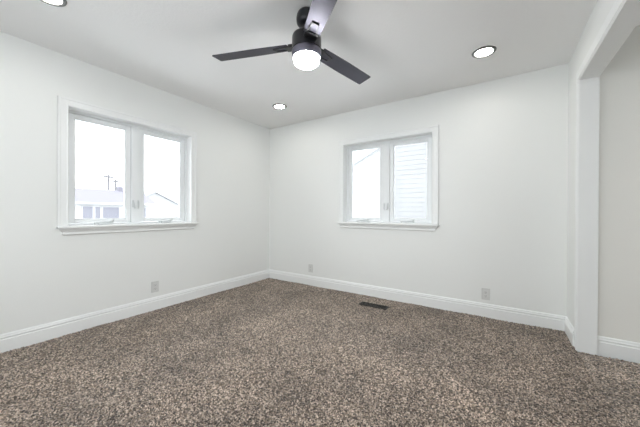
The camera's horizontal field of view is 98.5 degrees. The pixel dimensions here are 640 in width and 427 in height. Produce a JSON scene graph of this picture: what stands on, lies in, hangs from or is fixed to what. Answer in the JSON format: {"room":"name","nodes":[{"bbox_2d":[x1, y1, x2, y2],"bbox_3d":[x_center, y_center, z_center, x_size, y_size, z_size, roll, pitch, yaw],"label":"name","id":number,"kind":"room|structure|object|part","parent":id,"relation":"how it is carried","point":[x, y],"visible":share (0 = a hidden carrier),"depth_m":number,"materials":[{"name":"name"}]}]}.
{"room":"empty bedroom","nodes":[
{"label":"empty bedroom","id":0,"kind":"room"},
{"bbox_2d":[0,31,269,333],"bbox_3d":[-2.176,-0.151,2.675,0.200,2.470,5.000,0,0,33],"label":"wall","id":1,"kind":"structure","parent":0,"point":[47,276],"depth_m":2.60,"materials":[{"name":"white paint"}]},
{"bbox_2d":[56,95,198,235],"bbox_3d":[-1.959,-0.411,2.947,0.242,1.205,1.307,0,0,33],"label":"window","id":2,"kind":"structure","parent":1,"relation":"in","point":[69,110],"depth_m":2.89,"materials":[{"name":"white paint"}]},
{"bbox_3d":[-2.229,-0.451,2.395,0.016,1.122,0.072,0,0,33],"label":"casing","id":3,"kind":"part","parent":2,"relation":"part of","materials":[{"name":"white paint"}]},
{"bbox_3d":[-2.169,-0.415,2.729,0.050,1.007,0.506,0,0,33],"label":"sash","id":4,"kind":"part","parent":2,"relation":"part of","materials":[{"name":"white plastic"}]},
{"bbox_3d":[-2.103,0.081,2.681,0.045,0.045,0.168,0,0,29],"label":"crank handle","id":5,"kind":"part","parent":2,"relation":"part of","materials":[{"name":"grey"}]},
{"bbox_3d":[-2.012,-0.417,2.982,0.105,1.050,1.147,0,0,33],"label":"frame","id":6,"kind":"part","parent":2,"relation":"part of","materials":[{"name":"white plastic"}]},
{"bbox_3d":[-1.893,-0.977,2.903,0.015,0.072,1.257,0,0,33],"label":"head casing","id":7,"kind":"part","parent":2,"relation":"part of","materials":[{"name":"white paint"}]},
{"bbox_3d":[-1.843,-0.416,3.227,0.050,1.007,0.506,0,0,33],"label":"sash","id":8,"kind":"part","parent":2,"relation":"part of","materials":[{"name":"white plastic"}]},
{"bbox_3d":[-1.561,-0.453,3.415,0.016,1.122,0.072,0,0,33],"label":"casing","id":9,"kind":"part","parent":2,"relation":"part of","materials":[{"name":"white paint"}]},
{"bbox_2d":[0,269,268,352],"bbox_3d":[-2.090,0.997,2.621,0.016,0.150,4.600,0,0,33],"label":"baseboard","id":10,"kind":"structure","parent":1,"relation":"attached to","point":[29,336],"depth_m":2.69,"materials":[{"name":"white paint"}]},
{"bbox_2d":[151,281,158,292],"bbox_3d":[-1.817,0.807,3.043,0.009,0.120,0.078,0,0,33],"label":"wall outlet","id":11,"kind":"object","parent":1,"relation":"attached to","point":[154,285],"visible":1,"depth_m":3.04,"materials":[{"name":"white plastic"}]},
{"bbox_2d":[0,0,639,128],"bbox_3d":[0.556,-1.428,0.884,6.720,0.120,5.000,0,0,33],"label":"ceiling","id":12,"kind":"structure","parent":0,"point":[407,49],"depth_m":2.21,"materials":[{"name":"white paint"}]},
{"bbox_2d":[40,0,66,6],"bbox_3d":[-1.725,-1.376,1.748,0.182,0.010,0.182,0,0,33],"label":"recessed light","id":13,"kind":"object","parent":12,"relation":"in","point":[59,3],"visible":1,"depth_m":1.80,"materials":[{"name":"white"}]},
{"bbox_2d":[272,104,286,108],"bbox_3d":[-0.523,-1.378,3.563,0.182,0.010,0.182,0,0,33],"label":"recessed light","id":14,"kind":"object","parent":12,"relation":"in","point":[276,106],"visible":1,"depth_m":3.56,"materials":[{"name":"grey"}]},
{"bbox_2d":[212,0,369,83],"bbox_3d":[-0.082,-1.195,1.996,1.238,0.360,1.188,0,0,33],"label":"ceiling fan","id":15,"kind":"object","parent":12,"relation":"hanging from","point":[307,52],"visible":1,"depth_m":1.84,"materials":[{"name":"black metal"}]},
{"bbox_3d":[-0.492,-1.150,1.980,0.568,0.006,0.121,0,12,14],"label":"blade","id":16,"kind":"part","parent":15,"relation":"part of","materials":[{"name":"grey"}]},
{"bbox_3d":[-0.092,-1.038,1.883,0.171,0.048,0.171,0,0,33],"label":"lamp shade","id":17,"kind":"part","parent":15,"relation":"part of","materials":[{"name":"white glass"}]},
{"bbox_3d":[0.024,-1.146,1.487,0.121,0.006,0.568,13,-3,-16],"label":"blade","id":18,"kind":"part","parent":15,"relation":"part of","materials":[{"name":"grey"}]},
{"bbox_3d":[0.193,-1.148,2.180,0.121,0.006,0.568,-16,-11,43],"label":"blade","id":19,"kind":"part","parent":15,"relation":"part of","materials":[{"name":"grey"}]},
{"bbox_2d":[472,45,496,57],"bbox_3d":[1.390,-1.366,2.340,0.182,0.010,0.182,0,0,33],"label":"recessed light","id":20,"kind":"object","parent":12,"relation":"in","point":[484,51],"visible":1,"depth_m":2.33,"materials":[{"name":"white"}]},
{"bbox_2d":[269,63,568,315],"bbox_3d":[0.794,-0.143,3.599,3.757,2.470,0.200,0,0,33],"label":"wall","id":21,"kind":"structure","parent":0,"point":[503,201],"depth_m":2.99,"materials":[{"name":"white paint"}]},
{"bbox_2d":[308,264,312,272],"bbox_3d":[-0.139,0.811,4.087,0.078,0.120,0.009,0,0,33],"label":"wall outlet","id":22,"kind":"object","parent":21,"relation":"attached to","point":[310,266],"visible":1,"depth_m":4.08,"materials":[{"name":"white plastic"}]},
{"bbox_2d":[336,125,438,230],"bbox_3d":[0.840,-0.402,3.532,1.307,1.205,0.242,0,0,33],"label":"window","id":23,"kind":"structure","parent":21,"relation":"in","point":[387,142],"depth_m":3.53,"materials":[{"name":"white paint"}]},
{"bbox_3d":[0.288,-0.447,3.801,0.072,1.122,0.016,0,0,33],"label":"casing","id":24,"kind":"part","parent":23,"relation":"part of","materials":[{"name":"white paint"}]},
{"bbox_3d":[0.622,-0.408,3.742,0.506,1.007,0.050,0,0,33],"label":"sash","id":25,"kind":"part","parent":23,"relation":"part of","materials":[{"name":"white plastic"}]},
{"bbox_3d":[0.800,-0.969,3.465,1.257,0.072,0.015,0,0,33],"label":"head casing","id":26,"kind":"part","parent":23,"relation":"part of","materials":[{"name":"white paint"}]},
{"bbox_3d":[0.875,-0.408,3.585,1.147,1.050,0.105,0,0,33],"label":"frame","id":27,"kind":"part","parent":23,"relation":"part of","materials":[{"name":"white plastic"}]},
{"bbox_3d":[1.120,-0.405,3.415,0.506,1.007,0.050,0,0,33],"label":"sash","id":28,"kind":"part","parent":23,"relation":"part of","materials":[{"name":"white plastic"}]},
{"bbox_3d":[1.308,-0.440,3.133,0.072,1.122,0.016,0,0,33],"label":"casing","id":29,"kind":"part","parent":23,"relation":"part of","materials":[{"name":"white paint"}]},
{"bbox_2d":[269,269,565,330],"bbox_3d":[0.705,1.005,3.530,3.697,0.150,0.016,0,0,33],"label":"baseboard","id":30,"kind":"structure","parent":21,"relation":"attached to","point":[527,317],"depth_m":3.11,"materials":[{"name":"white paint"}]},
{"bbox_2d":[481,288,489,299],"bbox_3d":[1.723,0.837,2.867,0.078,0.120,0.009,0,0,33],"label":"wall outlet","id":31,"kind":"object","parent":21,"relation":"attached to","point":[485,292],"visible":1,"depth_m":2.87,"materials":[{"name":"white plastic"}]},
{"bbox_2d":[567,0,615,326],"bbox_3d":[1.046,-0.130,0.566,0.108,2.470,4.600,0,0,33],"label":"wall","id":32,"kind":"structure","parent":0,"point":[602,8],"depth_m":2.32,"materials":[{"name":"white paint"}]},
{"bbox_2d":[565,316,573,345],"bbox_3d":[2.155,1.015,2.384,0.016,0.150,0.345,0,0,33],"label":"baseboard","id":33,"kind":"structure","parent":32,"relation":"attached to","point":[569,329],"depth_m":2.34,"materials":[{"name":"white paint"}]},
{"bbox_2d":[574,0,639,354],"bbox_3d":[1.468,-0.020,1.216,0.123,2.224,2.360,0,0,33],"label":"trim","id":34,"kind":"structure","parent":32,"relation":"attached to","point":[623,17],"depth_m":2.12,"materials":[{"name":"white paint"}]},
{"bbox_3d":[2.045,-0.021,2.201,0.010,2.224,0.079,0,0,33],"label":"casing","id":35,"kind":"part","parent":34,"relation":"part of","materials":[{"name":"white paint"}]},
{"bbox_3d":[1.427,-1.089,1.246,0.010,0.085,2.210,0,0,33],"label":"head casing","id":36,"kind":"part","parent":34,"relation":"part of","materials":[{"name":"white paint"}]},
{"bbox_2d":[598,26,639,342],"bbox_3d":[3.329,-0.125,1.585,2.595,2.470,0.392,0,0,33],"label":"wall","id":37,"kind":"structure","parent":0,"point":[619,106],"depth_m":2.06,"materials":[{"name":"white paint"}]},
{"bbox_2d":[597,336,639,363],"bbox_3d":[3.214,1.024,1.419,2.592,0.150,0.016,0,0,33],"label":"baseboard","id":38,"kind":"structure","parent":37,"relation":"attached to","point":[608,347],"depth_m":2.06,"materials":[{"name":"white paint"}]},
{"bbox_3d":[0.546,1.167,0.895,6.720,0.130,5.000,0,0,33],"label":"floor","id":39,"kind":"structure","parent":0,"visible":0},
{"bbox_2d":[0,278,617,426],"bbox_3d":[-0.548,1.073,1.615,3.691,0.027,4.586,0,0,33],"label":"carpet","id":40,"kind":"object","parent":39,"relation":"on","point":[269,352],"visible":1,"depth_m":1.90,"materials":[{"name":"brown carpet"}]},
{"bbox_2d":[359,301,388,309],"bbox_3d":[0.618,1.060,3.184,0.332,0.015,0.108,0,0,33],"label":"floor register","id":41,"kind":"object","parent":40,"relation":"on","point":[383,307],"visible":1,"depth_m":3.17,"materials":[{"name":"brown metal"}]},
{"bbox_2d":[578,352,639,426],"bbox_3d":[2.546,1.091,0.511,2.695,0.025,2.186,0,0,33],"label":"carpet","id":42,"kind":"object","parent":39,"relation":"on","point":[617,381],"visible":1,"depth_m":1.75,"materials":[{"name":"brown carpet"}]},
{"label":"outside","id":43,"kind":"structure","parent":0,"visible":0},
{"bbox_3d":[-12.388,1.628,59.930,200.000,0.500,200.000,0,0,33],"label":"ground","id":44,"kind":"structure","parent":43,"visible":0},
{"bbox_2d":[103,174,113,189],"bbox_3d":[-45.873,-3.455,59.856,0.522,10.000,2.200,0,0,13],"label":"utility pole","id":45,"kind":"object","parent":44,"relation":"on","point":[107,176],"visible":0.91,"depth_m":59.66,"materials":[{"name":"grey wood"}]},
{"bbox_2d":[75,187,156,218],"bbox_3d":[-26.503,-0.730,23.686,6.770,4.400,20.700,0,0,33],"label":"neighbor house","id":46,"kind":"structure","parent":44,"relation":"on","point":[89,203],"depth_m":27.11,"materials":[{"name":"grey"}]},
{"bbox_3d":[-21.645,0.306,25.694,0.050,1.950,0.740,0,0,33],"label":"pane","id":47,"kind":"part","parent":46,"relation":"part of","materials":[{"name":"grey"}]},
{"bbox_3d":[-21.224,-0.019,26.333,0.050,1.200,0.390,0,0,33],"label":"pane","id":48,"kind":"part","parent":46,"relation":"part of","materials":[{"name":"grey"}]},
{"bbox_3d":[-20.633,-0.021,27.236,0.050,1.200,1.350,0,0,33],"label":"pane","id":49,"kind":"part","parent":46,"relation":"part of","materials":[{"name":"grey"}]},
{"bbox_2d":[111,179,120,189],"bbox_3d":[-47.686,-3.231,64.391,0.522,9.500,2.200,0,0,13],"label":"utility pole","id":50,"kind":"object","parent":44,"relation":"on","point":[116,181],"visible":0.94,"depth_m":64.34,"materials":[{"name":"grey wood"}]},
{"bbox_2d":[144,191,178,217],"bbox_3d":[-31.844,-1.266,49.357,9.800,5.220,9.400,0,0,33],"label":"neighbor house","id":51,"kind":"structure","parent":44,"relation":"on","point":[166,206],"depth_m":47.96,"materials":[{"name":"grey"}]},
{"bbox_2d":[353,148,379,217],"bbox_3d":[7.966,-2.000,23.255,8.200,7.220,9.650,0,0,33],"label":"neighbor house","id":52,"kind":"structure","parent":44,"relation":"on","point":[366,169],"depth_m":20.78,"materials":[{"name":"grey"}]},
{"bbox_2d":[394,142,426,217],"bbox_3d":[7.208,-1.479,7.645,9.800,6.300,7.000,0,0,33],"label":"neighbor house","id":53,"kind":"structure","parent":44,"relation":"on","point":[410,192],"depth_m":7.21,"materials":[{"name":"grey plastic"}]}
]}

